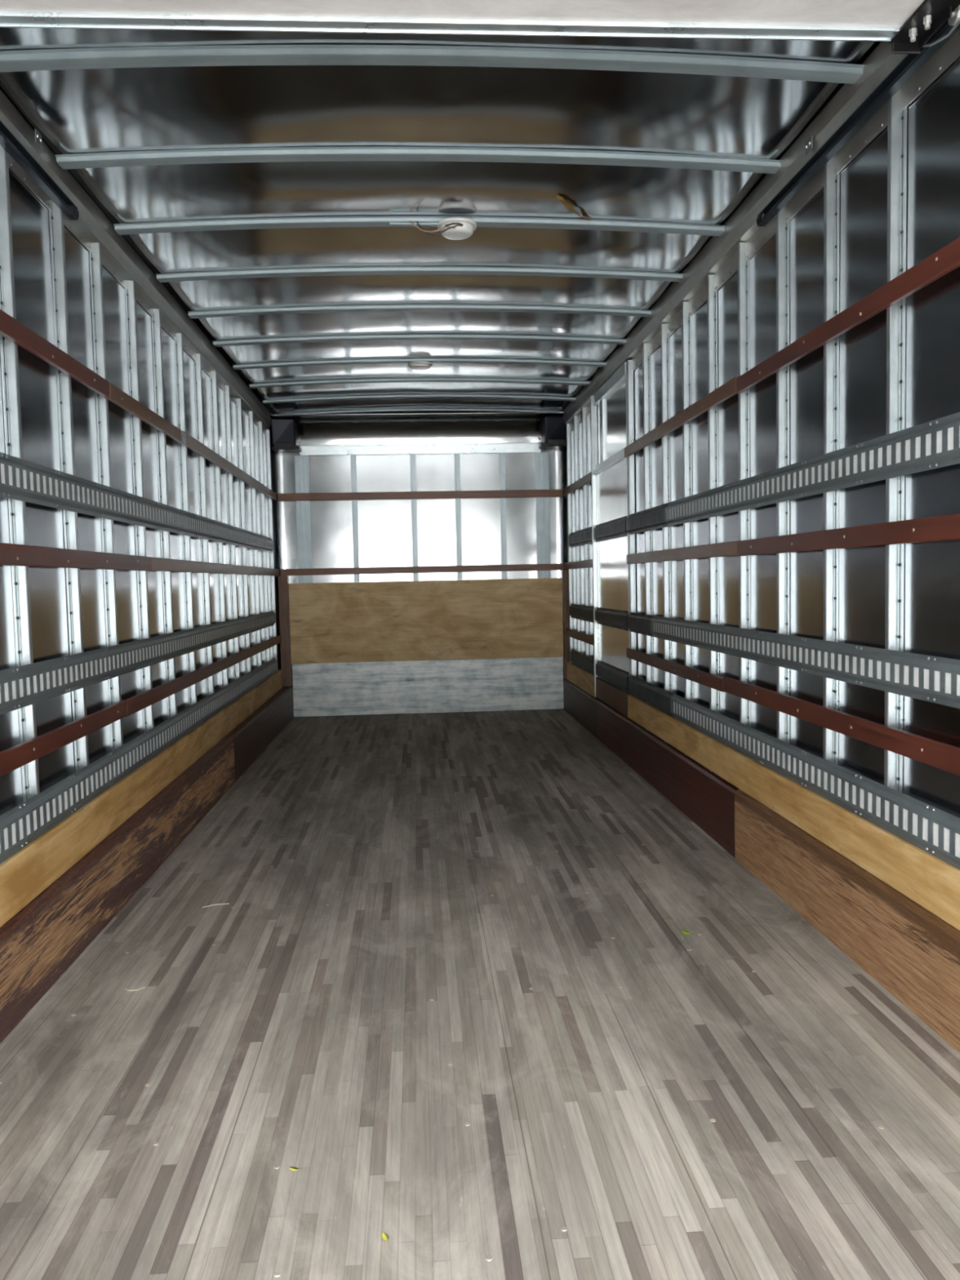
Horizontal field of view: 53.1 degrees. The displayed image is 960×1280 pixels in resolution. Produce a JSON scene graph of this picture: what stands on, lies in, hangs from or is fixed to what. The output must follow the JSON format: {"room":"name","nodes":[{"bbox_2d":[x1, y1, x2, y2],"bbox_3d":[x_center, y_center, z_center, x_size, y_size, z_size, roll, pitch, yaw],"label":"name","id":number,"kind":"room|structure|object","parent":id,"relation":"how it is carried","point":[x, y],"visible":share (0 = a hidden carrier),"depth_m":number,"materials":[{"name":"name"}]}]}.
{"room":"cargo space","nodes":[
{"label":"cargo space","id":0,"kind":"room"},
{"bbox_2d":[0,80,265,399],"bbox_3d":[-0.246,-1.807,4.020,2.640,0.040,8.760,-1,4,-4],"label":"seal","id":1,"kind":"structure","parent":0,"point":[73,171],"depth_m":4.07,"materials":[{"name":"black rubber"}]},
{"bbox_2d":[0,85,272,815],"bbox_3d":[-1.454,-0.367,3.997,0.016,2.620,8.700,-1,4,-4],"label":"wall","id":2,"kind":"structure","parent":0,"point":[30,224],"depth_m":3.52,"materials":[{"name":"metal"}]},
{"bbox_2d":[0,145,41,835],"bbox_3d":[-1.339,-0.230,2.808,0.031,2.390,0.066,-1,4,-4],"label":"wall post","id":3,"kind":"object","parent":2,"relation":"attached to","point":[8,348],"visible":0.68,"depth_m":2.78,"materials":[{"name":"metal"}]},
{"bbox_2d":[0,120,79,220],"bbox_3d":[-1.233,-1.377,1.428,0.035,0.134,3.676,-1,4,-4],"label":"door track","id":4,"kind":"object","parent":2,"relation":"attached to","point":[8,141],"visible":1,"depth_m":2.91,"materials":[{"name":"metal"}]},
{"bbox_2d":[0,0,959,54],"bbox_3d":[-0.064,-1.318,1.012,2.482,0.082,2.412,-1,4,-4],"label":"door","id":5,"kind":"structure","parent":4,"relation":"attached to","point":[907,25],"depth_m":2.15,"materials":[{"name":"white metal"}]},
{"bbox_2d":[0,309,110,398],"bbox_3d":[-1.240,-0.811,1.610,0.019,0.060,3.970,-1,4,-4],"label":"wooden slat","id":6,"kind":"object","parent":2,"relation":"attached to","point":[11,328],"visible":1,"depth_m":2.99,"materials":[{"name":"red wood"}]},
{"bbox_2d":[0,700,127,776],"bbox_3d":[-1.216,0.385,1.705,0.019,0.060,4.010,-1,4,-4],"label":"wooden slat","id":7,"kind":"object","parent":2,"relation":"attached to","point":[15,757],"visible":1,"depth_m":2.97,"materials":[{"name":"red wood"}]},
{"bbox_2d":[48,201,89,802],"bbox_3d":[-1.373,-0.257,3.251,0.031,2.390,0.066,-1,4,-4],"label":"wall post","id":8,"kind":"object","parent":2,"relation":"attached to","point":[57,246],"visible":0.71,"depth_m":3.21,"materials":[{"name":"metal"}]},
{"bbox_2d":[0,542,151,570],"bbox_3d":[-1.244,-0.189,1.889,0.019,0.060,4.450,-1,4,-4],"label":"wooden slat","id":9,"kind":"object","parent":2,"relation":"attached to","point":[11,554],"visible":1,"depth_m":3.09,"materials":[{"name":"red wood"}]},
{"bbox_2d":[88,242,124,777],"bbox_3d":[-1.403,-0.281,3.649,0.031,2.390,0.066,-1,4,-4],"label":"wall post","id":10,"kind":"object","parent":2,"relation":"attached to","point":[95,259],"visible":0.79,"depth_m":3.61,"materials":[{"name":"metal"}]},
{"bbox_2d":[0,736,235,1044],"bbox_3d":[-1.295,0.887,2.704,0.089,0.272,5.950,-1,4,-4],"label":"board","id":11,"kind":"object","parent":2,"relation":"attached to","point":[38,944],"visible":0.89,"depth_m":3.22,"materials":[{"name":"wood"}]},
{"bbox_2d":[0,89,271,434],"bbox_3d":[-1.482,-1.547,3.848,0.075,0.195,8.550,-1,4,-4],"label":"top rail","id":12,"kind":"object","parent":2,"relation":"attached to","point":[119,258],"depth_m":3.92,"materials":[{"name":"grey metal"}]},
{"bbox_2d":[0,452,273,552],"bbox_3d":[-1.397,-0.525,3.801,0.016,0.122,8.220,-1,4,-4],"label":"track","id":13,"kind":"object","parent":2,"relation":"attached to","point":[23,480],"visible":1,"depth_m":3.50,"materials":[{"name":"metal"}]},
{"bbox_2d":[0,610,275,715],"bbox_3d":[-1.385,0.067,3.838,0.016,0.119,8.220,-1,4,-4],"label":"track","id":14,"kind":"object","parent":2,"relation":"attached to","point":[24,686],"visible":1,"depth_m":3.46,"materials":[{"name":"metal"}]},
{"bbox_2d":[124,280,154,733],"bbox_3d":[-1.437,-0.309,4.098,0.031,2.390,0.066,-1,4,-4],"label":"wall post","id":15,"kind":"object","parent":2,"relation":"attached to","point":[130,295],"visible":0.75,"depth_m":4.06,"materials":[{"name":"metal"}]},
{"bbox_2d":[0,669,282,927],"bbox_3d":[-1.398,0.592,3.995,0.042,0.156,8.571,-1,4,-4],"label":"wooden plank","id":16,"kind":"object","parent":2,"relation":"attached to","point":[25,874],"visible":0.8,"depth_m":3.43,"materials":[{"name":"wood"}]},
{"bbox_2d":[0,657,277,863],"bbox_3d":[-1.377,0.456,3.862,0.016,0.126,8.220,-1,4,-4],"label":"track","id":17,"kind":"object","parent":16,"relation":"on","point":[24,823],"visible":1,"depth_m":3.44,"materials":[{"name":"metal"}]},
{"bbox_2d":[106,382,182,443],"bbox_3d":[-1.433,-0.968,4.173,0.019,0.060,1.171,-1,4,-4],"label":"wooden slat","id":18,"kind":"object","parent":2,"relation":"attached to","point":[117,396],"visible":0.95,"depth_m":4.04,"materials":[{"name":"brown wood"}]},
{"bbox_2d":[151,308,177,741],"bbox_3d":[-1.468,-0.334,4.514,0.031,2.390,0.066,-1,4,-4],"label":"wall post","id":19,"kind":"object","parent":2,"relation":"attached to","point":[156,321],"visible":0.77,"depth_m":4.48,"materials":[{"name":"metal"}]},
{"bbox_2d":[174,333,196,706],"bbox_3d":[-1.501,-0.361,4.949,0.031,2.390,0.066,-1,4,-4],"label":"wall post","id":20,"kind":"object","parent":2,"relation":"attached to","point":[179,353],"visible":0.71,"depth_m":4.91,"materials":[{"name":"metal"}]},
{"bbox_2d":[124,635,281,716],"bbox_3d":[-1.540,0.126,5.977,0.018,0.062,4.566,-1,4,-4],"label":"wooden slat","id":21,"kind":"object","parent":2,"relation":"attached to","point":[135,704],"visible":0.86,"depth_m":4.77,"materials":[{"name":"red wood"}]},
{"bbox_2d":[193,353,213,696],"bbox_3d":[-1.534,-0.387,5.388,0.031,2.390,0.066,-1,4,-4],"label":"wall post","id":22,"kind":"object","parent":2,"relation":"attached to","point":[197,363],"visible":0.67,"depth_m":5.35,"materials":[{"name":"metal"}]},
{"bbox_2d":[151,556,279,576],"bbox_3d":[-1.568,-0.451,6.161,0.018,0.058,4.126,-1,4,-4],"label":"wooden slat","id":23,"kind":"object","parent":2,"relation":"attached to","point":[160,564],"visible":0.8,"depth_m":5.18,"materials":[{"name":"brown wood"}]},
{"bbox_2d":[209,370,228,687],"bbox_3d":[-1.567,-0.414,5.823,0.031,2.390,0.066,-1,4,-4],"label":"wall post","id":24,"kind":"object","parent":2,"relation":"attached to","point":[214,397],"visible":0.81,"depth_m":5.79,"materials":[{"name":"metal"}]},
{"bbox_2d":[181,431,276,500],"bbox_3d":[-1.608,-1.111,6.472,0.018,0.062,3.420,-1,4,-4],"label":"wooden slat","id":25,"kind":"object","parent":2,"relation":"attached to","point":[192,443],"visible":0.87,"depth_m":5.87,"materials":[{"name":"brown wood"}]},
{"bbox_2d":[223,385,239,680],"bbox_3d":[-1.599,-0.440,6.245,0.031,2.390,0.066,-1,4,-4],"label":"wall post","id":26,"kind":"object","parent":2,"relation":"attached to","point":[227,393],"visible":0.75,"depth_m":6.21,"materials":[{"name":"metal"}]},
{"bbox_2d":[235,398,251,674],"bbox_3d":[-1.632,-0.467,6.683,0.031,2.390,0.066,-1,4,-4],"label":"wall post","id":27,"kind":"object","parent":2,"relation":"attached to","point":[238,406],"visible":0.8,"depth_m":6.65,"materials":[{"name":"metal"}]},
{"bbox_2d":[248,411,262,667],"bbox_3d":[-1.670,-0.497,7.181,0.031,2.390,0.066,-1,4,-4],"label":"wall post","id":28,"kind":"object","parent":2,"relation":"attached to","point":[251,425],"visible":0.72,"depth_m":7.15,"materials":[{"name":"metal"}]},
{"bbox_2d":[224,686,293,782],"bbox_3d":[-1.595,0.623,7.023,0.114,0.272,2.716,-1,4,-4],"label":"board","id":29,"kind":"object","parent":2,"relation":"attached to","point":[254,734],"visible":0.86,"depth_m":6.65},
{"bbox_2d":[257,421,270,662],"bbox_3d":[-1.704,-0.524,7.632,0.031,2.390,0.066,-1,4,-4],"label":"wall post","id":30,"kind":"object","parent":2,"relation":"attached to","point":[260,427],"visible":0.75,"depth_m":7.59,"materials":[{"name":"metal"}]},
{"bbox_2d":[265,429,278,671],"bbox_3d":[-1.735,-0.550,8.046,0.031,2.390,0.066,-1,4,-4],"label":"wall post","id":31,"kind":"object","parent":2,"relation":"attached to","point":[268,432],"visible":0.75,"depth_m":8.02,"materials":[{"name":"metal"}]},
{"bbox_2d":[268,411,568,716],"bbox_3d":[-0.486,-0.624,8.213,2.598,2.565,0.381,-1,4,-4],"label":"wall","id":32,"kind":"structure","parent":0,"point":[384,526],"depth_m":8.35,"materials":[{"name":"metal"}]},
{"bbox_2d":[278,575,291,686],"bbox_3d":[-1.682,-0.076,8.289,0.080,0.952,0.053,-1,4,-4],"label":"post","id":33,"kind":"object","parent":32,"relation":"attached to","point":[283,590],"visible":1,"depth_m":8.26,"materials":[{"name":"brown wood"}]},
{"bbox_2d":[271,418,302,452],"bbox_3d":[-1.637,-1.729,8.136,0.225,0.252,0.205,-1,4,-4],"label":"bracket","id":34,"kind":"object","parent":32,"relation":"attached to","point":[284,433],"visible":1,"depth_m":8.06,"materials":[{"name":"black metal"}]},
{"bbox_2d":[294,455,312,582],"bbox_3d":[-1.522,-1.039,8.294,0.120,1.094,0.010,-1,4,-4],"label":"strip","id":35,"kind":"object","parent":32,"relation":"attached to","point":[301,462],"visible":1,"depth_m":8.29,"materials":[{"name":"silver metal"}]},
{"bbox_2d":[350,454,359,582],"bbox_3d":[-1.081,-1.050,8.321,0.048,1.094,0.014,-1,4,-4],"label":"nose stiffener","id":36,"kind":"object","parent":32,"relation":"attached to","point":[353,457],"visible":1,"depth_m":8.32,"materials":[{"name":"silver metal"}]},
{"bbox_2d":[409,453,418,581],"bbox_3d":[-0.571,-1.062,8.354,0.048,1.094,0.014,-1,4,-4],"label":"nose stiffener","id":37,"kind":"object","parent":32,"relation":"attached to","point":[412,456],"visible":1,"depth_m":8.35,"materials":[{"name":"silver metal"}]},
{"bbox_2d":[299,443,541,455],"bbox_3d":[-0.509,-1.650,8.319,2.085,0.080,0.019,-1,4,-4],"label":"channel","id":38,"kind":"object","parent":32,"relation":"attached to","point":[493,447],"visible":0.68,"depth_m":8.31,"materials":[{"name":"metal"}]},
{"bbox_2d":[277,488,563,501],"bbox_3d":[-0.505,-1.255,8.333,2.465,0.066,0.018,-1,4,-4],"label":"wooden slat","id":39,"kind":"object","parent":32,"relation":"attached to","point":[551,492],"visible":1,"depth_m":8.32,"materials":[{"name":"brown wood"}]},
{"bbox_2d":[280,563,564,575],"bbox_3d":[-0.492,-0.613,8.373,2.465,0.058,0.018,-1,4,-4],"label":"wooden slat","id":40,"kind":"object","parent":32,"relation":"attached to","point":[553,566],"visible":1,"depth_m":8.36,"materials":[{"name":"brown wood"}]},
{"bbox_2d":[288,577,563,663],"bbox_3d":[-0.468,-0.170,8.412,2.402,0.697,0.015,-1,4,-4],"label":"plywood sheet","id":41,"kind":"object","parent":32,"relation":"attached to","point":[344,622],"visible":1,"depth_m":8.40,"materials":[{"name":"wood"}]},
{"bbox_2d":[292,657,564,716],"bbox_3d":[-0.445,0.410,8.447,2.371,0.463,0.018,-1,4,-4],"label":"plate","id":42,"kind":"object","parent":32,"relation":"attached to","point":[505,684],"visible":1,"depth_m":8.44,"materials":[{"name":"metal"}]},
{"bbox_2d":[454,453,462,579],"bbox_3d":[-0.188,-1.072,8.379,0.048,1.094,0.014,-1,4,-4],"label":"nose stiffener","id":43,"kind":"object","parent":32,"relation":"attached to","point":[457,464],"visible":1,"depth_m":8.38,"materials":[{"name":"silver metal"}]},
{"bbox_2d":[499,453,506,578],"bbox_3d":[0.204,-1.082,8.405,0.048,1.094,0.014,-1,4,-4],"label":"nose stiffener","id":44,"kind":"object","parent":32,"relation":"attached to","point":[502,456],"visible":1,"depth_m":8.40,"materials":[{"name":"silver metal"}]},
{"bbox_2d":[535,452,551,577],"bbox_3d":[0.552,-1.091,8.429,0.120,1.094,0.010,-1,4,-4],"label":"strip","id":45,"kind":"object","parent":32,"relation":"attached to","point":[542,468],"visible":1,"depth_m":8.43,"materials":[{"name":"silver metal"}]},
{"bbox_2d":[538,416,566,448],"bbox_3d":[0.630,-1.786,8.284,0.230,0.252,0.205,-1,4,-4],"label":"bracket","id":46,"kind":"object","parent":32,"relation":"attached to","point":[554,428],"visible":0.98,"depth_m":8.21,"materials":[{"name":"black metal"}]},
{"bbox_2d":[562,569,569,678],"bbox_3d":[0.761,-0.137,8.448,0.048,0.952,0.053,-1,4,-4],"label":"post","id":47,"kind":"object","parent":32,"relation":"attached to","point":[565,572],"visible":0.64,"depth_m":8.42,"materials":[{"name":"brown wood"}]},
{"bbox_2d":[0,27,875,413],"bbox_3d":[-0.222,-1.668,3.884,2.376,0.053,8.470,-1,4,-4],"label":"ceiling","id":48,"kind":"structure","parent":0,"point":[151,108],"depth_m":3.43,"materials":[{"name":"metal"}]},
{"bbox_2d":[274,408,559,414],"bbox_3d":[-0.502,-1.920,8.115,2.427,0.052,0.086,-1,4,-4],"label":"bow","id":49,"kind":"object","parent":48,"relation":"attached to","point":[409,410],"visible":0.92,"depth_m":8.09,"materials":[{"name":"metal"}]},
{"bbox_2d":[54,146,782,173],"bbox_3d":[-0.178,-1.623,3.254,2.427,0.052,0.086,-1,4,-4],"label":"bow","id":50,"kind":"object","parent":48,"relation":"attached to","point":[78,161],"visible":1,"depth_m":3.23,"materials":[{"name":"metal"}]},
{"bbox_2d":[113,216,724,235],"bbox_3d":[-0.219,-1.660,3.862,2.427,0.052,0.086,-1,4,-4],"label":"bow","id":51,"kind":"object","parent":48,"relation":"attached to","point":[322,221],"visible":0.94,"depth_m":3.84,"materials":[{"name":"metal"}]},
{"bbox_2d":[389,217,476,239],"bbox_3d":[-0.187,-1.643,3.865,0.350,0.063,0.161,-1,4,-4],"label":"dome lamp","id":52,"kind":"object","parent":51,"relation":"attached to","point":[454,228],"visible":1,"depth_m":3.83,"materials":[{"name":"white plastic"}]},
{"bbox_2d":[248,377,589,388],"bbox_3d":[-0.421,-1.846,6.900,2.427,0.052,0.086,-1,4,-4],"label":"bow","id":53,"kind":"object","parent":48,"relation":"attached to","point":[383,380],"visible":1,"depth_m":6.88,"materials":[{"name":"metal"}]},
{"bbox_2d":[262,394,575,404],"bbox_3d":[-0.461,-1.883,7.507,2.427,0.052,0.086,-1,4,-4],"label":"bow","id":54,"kind":"object","parent":48,"relation":"attached to","point":[397,396],"visible":1,"depth_m":7.49,"materials":[{"name":"metal"}]},
{"bbox_2d":[155,266,683,282],"bbox_3d":[-0.259,-1.697,4.470,2.427,0.052,0.086,-1,4,-4],"label":"bow","id":55,"kind":"object","parent":48,"relation":"attached to","point":[367,270],"visible":1,"depth_m":4.45,"materials":[{"name":"metal"}]},
{"bbox_2d":[187,304,651,318],"bbox_3d":[-0.300,-1.734,5.077,2.427,0.052,0.086,-1,4,-4],"label":"bow","id":56,"kind":"object","parent":48,"relation":"attached to","point":[358,308],"visible":1,"depth_m":5.05,"materials":[{"name":"metal"}]},
{"bbox_2d":[232,358,606,369],"bbox_3d":[-0.381,-1.809,6.292,2.427,0.052,0.086,-1,4,-4],"label":"bow","id":57,"kind":"object","parent":48,"relation":"attached to","point":[371,361],"visible":1,"depth_m":6.27,"materials":[{"name":"metal"}]},
{"bbox_2d":[213,333,626,346],"bbox_3d":[-0.340,-1.772,5.684,2.427,0.052,0.086,-1,4,-4],"label":"bow","id":58,"kind":"object","parent":48,"relation":"attached to","point":[393,336],"visible":1,"depth_m":5.66,"materials":[{"name":"metal"}]},
{"bbox_2d":[0,44,864,84],"bbox_3d":[-0.138,-1.586,2.647,2.427,0.052,0.086,-1,4,-4],"label":"bow","id":59,"kind":"object","parent":48,"relation":"attached to","point":[225,55],"visible":1,"depth_m":2.63,"materials":[{"name":"metal"}]},
{"bbox_2d":[0,709,959,1279],"bbox_3d":[-0.188,0.932,4.181,2.600,0.051,8.740,-1,4,-4],"label":"floor","id":60,"kind":"structure","parent":0,"point":[447,980],"depth_m":2.35,"materials":[{"name":"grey wood"}]},
{"bbox_2d":[570,56,959,817],"bbox_3d":[1.071,-0.430,4.162,0.015,2.620,8.700,-1,4,-4],"label":"wall","id":61,"kind":"structure","parent":0,"point":[931,569],"depth_m":2.97,"materials":[{"name":"metal"}]},
{"bbox_2d":[566,423,573,662],"bbox_3d":[0.776,-0.633,8.265,0.031,2.425,0.066,-1,4,-4],"label":"wall post","id":62,"kind":"object","parent":61,"relation":"attached to","point":[568,433],"visible":0.76,"depth_m":8.23,"materials":[{"name":"metal"}]},
{"bbox_2d":[573,415,582,653],"bbox_3d":[0.802,-0.610,7.877,0.031,2.425,0.066,-1,4,-4],"label":"wall post","id":63,"kind":"object","parent":61,"relation":"attached to","point":[575,425],"visible":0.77,"depth_m":7.84,"materials":[{"name":"metal"}]},
{"bbox_2d":[566,662,595,697],"bbox_3d":[0.824,0.308,7.765,0.042,0.154,1.320,-1,4,-4],"label":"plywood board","id":64,"kind":"object","parent":61,"relation":"attached to","point":[583,679],"visible":0.68,"depth_m":7.69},
{"bbox_2d":[568,526,592,547],"bbox_3d":[0.792,-0.809,7.599,0.015,0.122,1.070,-1,4,-4],"label":"track","id":65,"kind":"object","parent":61,"relation":"attached to","point":[584,536],"visible":0.98,"depth_m":7.53,"materials":[{"name":"metal"}]},
{"bbox_2d":[569,604,593,622],"bbox_3d":[0.805,-0.217,7.636,0.015,0.119,1.070,-1,4,-4],"label":"track","id":66,"kind":"object","parent":61,"relation":"attached to","point":[581,612],"visible":0.99,"depth_m":7.58,"materials":[{"name":"metal"}]},
{"bbox_2d":[563,678,600,737],"bbox_3d":[0.822,0.527,7.745,0.060,0.272,1.586,-1,4,-4],"label":"board","id":67,"kind":"object","parent":61,"relation":"attached to","point":[579,704],"visible":0.73,"depth_m":7.62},
{"bbox_2d":[570,648,594,675],"bbox_3d":[0.813,0.173,7.660,0.015,0.126,1.070,-1,4,-4],"label":"track","id":68,"kind":"object","parent":61,"relation":"attached to","point":[584,662],"visible":0.98,"depth_m":7.60,"materials":[{"name":"metal"}]},
{"bbox_2d":[582,406,590,657],"bbox_3d":[0.828,-0.586,7.489,0.031,2.425,0.066,-1,4,-4],"label":"wall post","id":69,"kind":"object","parent":61,"relation":"attached to","point":[584,440],"visible":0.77,"depth_m":7.45,"materials":[{"name":"metal"}]},
{"bbox_2d":[590,395,598,697],"bbox_3d":[0.846,-0.673,7.016,0.048,2.183,0.025,-1,4,-4],"label":"door frame","id":70,"kind":"structure","parent":61,"relation":"attached to","point":[593,408],"depth_m":6.99,"materials":[{"name":"metal"}]},
{"bbox_2d":[593,361,630,716],"bbox_3d":[0.886,-0.636,6.474,0.042,2.200,1.055,-1,4,-4],"label":"door","id":71,"kind":"structure","parent":61,"relation":"in","point":[611,473],"depth_m":6.43,"materials":[{"name":"metal"}]},
{"bbox_2d":[594,515,626,542],"bbox_3d":[0.868,-0.739,6.454,0.015,0.122,1.030,-1,4,-4],"label":"track","id":72,"kind":"object","parent":71,"relation":"attached to","point":[615,528],"visible":1,"depth_m":6.39,"materials":[{"name":"metal"}]},
{"bbox_2d":[595,607,628,631],"bbox_3d":[0.881,-0.147,6.491,0.015,0.119,1.030,-1,4,-4],"label":"track","id":73,"kind":"object","parent":71,"relation":"attached to","point":[607,617],"visible":1,"depth_m":6.42,"materials":[{"name":"metal"}]},
{"bbox_2d":[595,660,629,693],"bbox_3d":[0.889,0.243,6.515,0.015,0.126,1.030,-1,4,-4],"label":"track","id":74,"kind":"object","parent":71,"relation":"attached to","point":[617,677],"visible":1,"depth_m":6.45,"materials":[{"name":"metal"}]},
{"bbox_2d":[625,360,636,693],"bbox_3d":[0.928,-0.681,5.899,0.029,2.030,0.090,-1,4,-4],"label":"door frame","id":75,"kind":"structure","parent":61,"relation":"attached to","point":[628,368],"depth_m":5.88,"materials":[{"name":"metal"}]},
{"bbox_2d":[627,612,652,636],"bbox_3d":[0.937,-0.095,5.651,0.015,0.119,0.576,-1,4,-4],"label":"track","id":76,"kind":"object","parent":61,"relation":"attached to","point":[637,623],"visible":1,"depth_m":5.62,"materials":[{"name":"metal"}]},
{"bbox_2d":[626,502,667,534],"bbox_3d":[0.936,-0.677,5.440,0.015,0.122,0.926,-1,4,-4],"label":"track","id":77,"kind":"object","parent":61,"relation":"attached to","point":[652,518],"visible":1,"depth_m":5.38,"materials":[{"name":"metal"}]},
{"bbox_2d":[642,342,653,730],"bbox_3d":[0.960,-0.464,5.503,0.031,2.425,0.066,-1,4,-4],"label":"wall post","id":78,"kind":"object","parent":61,"relation":"attached to","point":[646,358],"visible":0.75,"depth_m":5.47,"materials":[{"name":"metal"}]},
{"bbox_2d":[627,674,673,717],"bbox_3d":[0.959,0.307,5.466,0.015,0.126,0.996,-1,4,-4],"label":"track","id":79,"kind":"object","parent":61,"relation":"attached to","point":[659,698],"visible":1,"depth_m":5.40,"materials":[{"name":"metal"}]},
{"bbox_2d":[660,324,671,742],"bbox_3d":[0.987,-0.440,5.098,0.031,2.425,0.066,-1,4,-4],"label":"wall post","id":80,"kind":"object","parent":61,"relation":"attached to","point":[664,340],"visible":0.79,"depth_m":5.06,"materials":[{"name":"metal"}]},
{"bbox_2d":[596,700,739,857],"bbox_3d":[0.975,0.666,5.450,0.060,0.275,3.015,-1,4,-4],"label":"board","id":81,"kind":"object","parent":61,"relation":"attached to","point":[705,797],"visible":0.88,"depth_m":4.85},
{"bbox_2d":[626,648,724,692],"bbox_3d":[0.980,0.136,5.035,0.019,0.059,1.877,-1,4,-4],"label":"wooden slat","id":82,"kind":"object","parent":61,"relation":"attached to","point":[705,678],"visible":0.91,"depth_m":4.78,"materials":[{"name":"red wood"}]},
{"bbox_2d":[624,376,738,457],"bbox_3d":[0.960,-1.084,4.865,0.019,0.062,2.065,-1,4,-4],"label":"wooden slat","id":83,"kind":"object","parent":61,"relation":"attached to","point":[728,389],"visible":0.93,"depth_m":4.54,"materials":[{"name":"brown wood"}]},
{"bbox_2d":[626,540,739,564],"bbox_3d":[0.975,-0.433,4.891,0.019,0.059,2.035,-1,4,-4],"label":"wooden slat","id":84,"kind":"object","parent":61,"relation":"attached to","point":[724,548],"visible":0.91,"depth_m":4.57,"materials":[{"name":"brown wood"}]},
{"bbox_2d":[681,301,693,755],"bbox_3d":[1.014,-0.415,4.701,0.031,2.425,0.066,-1,4,-4],"label":"wall post","id":85,"kind":"object","parent":61,"relation":"attached to","point":[686,321],"visible":0.7,"depth_m":4.67,"materials":[{"name":"metal"}]},
{"bbox_2d":[706,275,719,771],"bbox_3d":[1.041,-0.391,4.297,0.031,2.425,0.066,-1,4,-4],"label":"wall post","id":86,"kind":"object","parent":61,"relation":"attached to","point":[712,296],"visible":0.73,"depth_m":4.26,"materials":[{"name":"metal"}]},
{"bbox_2d":[567,41,880,404],"bbox_3d":[1.064,-1.720,4.107,0.018,0.200,8.770,-1,4,-4],"label":"trim","id":87,"kind":"structure","parent":61,"relation":"attached to","point":[866,55],"depth_m":3.66,"materials":[{"name":"grey metal"}]},
{"bbox_2d":[737,242,751,726],"bbox_3d":[1.067,-0.366,3.895,0.031,2.425,0.066,-1,4,-4],"label":"wall post","id":88,"kind":"object","parent":61,"relation":"attached to","point":[743,266],"visible":0.72,"depth_m":3.86,"materials":[{"name":"metal"}]},
{"bbox_2d":[562,27,959,431],"bbox_3d":[1.025,-1.610,4.011,0.075,0.195,8.550,-1,4,-4],"label":"top rail","id":89,"kind":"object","parent":61,"relation":"attached to","point":[718,258],"depth_m":3.48,"materials":[{"name":"grey metal"}]},
{"bbox_2d":[776,205,789,743],"bbox_3d":[1.095,-0.341,3.487,0.031,2.425,0.066,-1,4,-4],"label":"wall post","id":90,"kind":"object","parent":61,"relation":"attached to","point":[782,228],"visible":0.68,"depth_m":3.45,"materials":[{"name":"metal"}]},
{"bbox_2d":[649,615,959,708],"bbox_3d":[1.138,0.089,2.631,0.015,0.119,5.480,-1,4,-4],"label":"track","id":91,"kind":"object","parent":61,"relation":"attached to","point":[934,679],"visible":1,"depth_m":3.01,"materials":[{"name":"metal"}]},
{"bbox_2d":[665,412,959,526],"bbox_3d":[1.137,-0.492,2.420,0.015,0.122,5.130,-1,4,-4],"label":"track","id":92,"kind":"object","parent":61,"relation":"attached to","point":[935,443],"visible":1,"depth_m":2.94,"materials":[{"name":"metal"}]},
{"bbox_2d":[671,693,959,869],"bbox_3d":[1.160,0.492,2.447,0.015,0.126,5.060,-1,4,-4],"label":"track","id":93,"kind":"object","parent":61,"relation":"attached to","point":[935,831],"visible":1,"depth_m":2.99,"materials":[{"name":"metal"}]},
{"bbox_2d":[822,155,839,798],"bbox_3d":[1.121,-0.316,3.085,0.031,2.425,0.066,-1,4,-4],"label":"wall post","id":94,"kind":"object","parent":61,"relation":"attached to","point":[831,182],"visible":0.74,"depth_m":3.05,"materials":[{"name":"metal"}]},
{"bbox_2d":[722,676,959,776],"bbox_3d":[1.183,0.316,1.981,0.019,0.064,4.250,-1,4,-4],"label":"wooden slat","id":95,"kind":"object","parent":61,"relation":"attached to","point":[944,757],"visible":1,"depth_m":2.85,"materials":[{"name":"red wood"}]},
{"bbox_2d":[734,789,959,1053],"bbox_3d":[1.209,0.877,1.922,0.060,0.285,4.062,-1,4,-4],"label":"board","id":96,"kind":"object","parent":61,"relation":"attached to","point":[913,953],"visible":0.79,"depth_m":2.83,"materials":[{"name":"wood"}]},
{"bbox_2d":[627,694,959,930],"bbox_3d":[1.145,0.598,2.942,0.042,0.143,6.135,-1,4,-4],"label":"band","id":97,"kind":"object","parent":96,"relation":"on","point":[929,881],"visible":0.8,"depth_m":3.07,"materials":[{"name":"wood"}]},
{"bbox_2d":[736,236,959,393],"bbox_3d":[1.164,-0.889,1.811,0.019,0.060,4.062,-1,4,-4],"label":"wooden slat","id":98,"kind":"object","parent":61,"relation":"attached to","point":[947,259],"visible":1,"depth_m":2.75,"materials":[{"name":"red wood"}]},
{"bbox_2d":[737,513,959,555],"bbox_3d":[1.177,-0.244,1.852,0.019,0.061,4.062,-1,4,-4],"label":"wooden slat","id":99,"kind":"object","parent":61,"relation":"attached to","point":[944,527],"visible":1,"depth_m":2.78,"materials":[{"name":"red wood"}]},
{"bbox_2d":[756,20,959,226],"bbox_3d":[1.153,-1.455,1.645,0.035,0.104,3.801,-1,4,-4],"label":"door track","id":100,"kind":"object","parent":61,"relation":"attached to","point":[910,64],"visible":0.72,"depth_m":2.77,"materials":[{"name":"metal"}]},
{"bbox_2d":[884,88,906,792],"bbox_3d":[1.149,-0.291,2.675,0.031,2.425,0.066,-1,4,-4],"label":"wall post","id":101,"kind":"object","parent":61,"relation":"attached to","point":[897,120],"visible":0.73,"depth_m":2.64,"materials":[{"name":"metal"}]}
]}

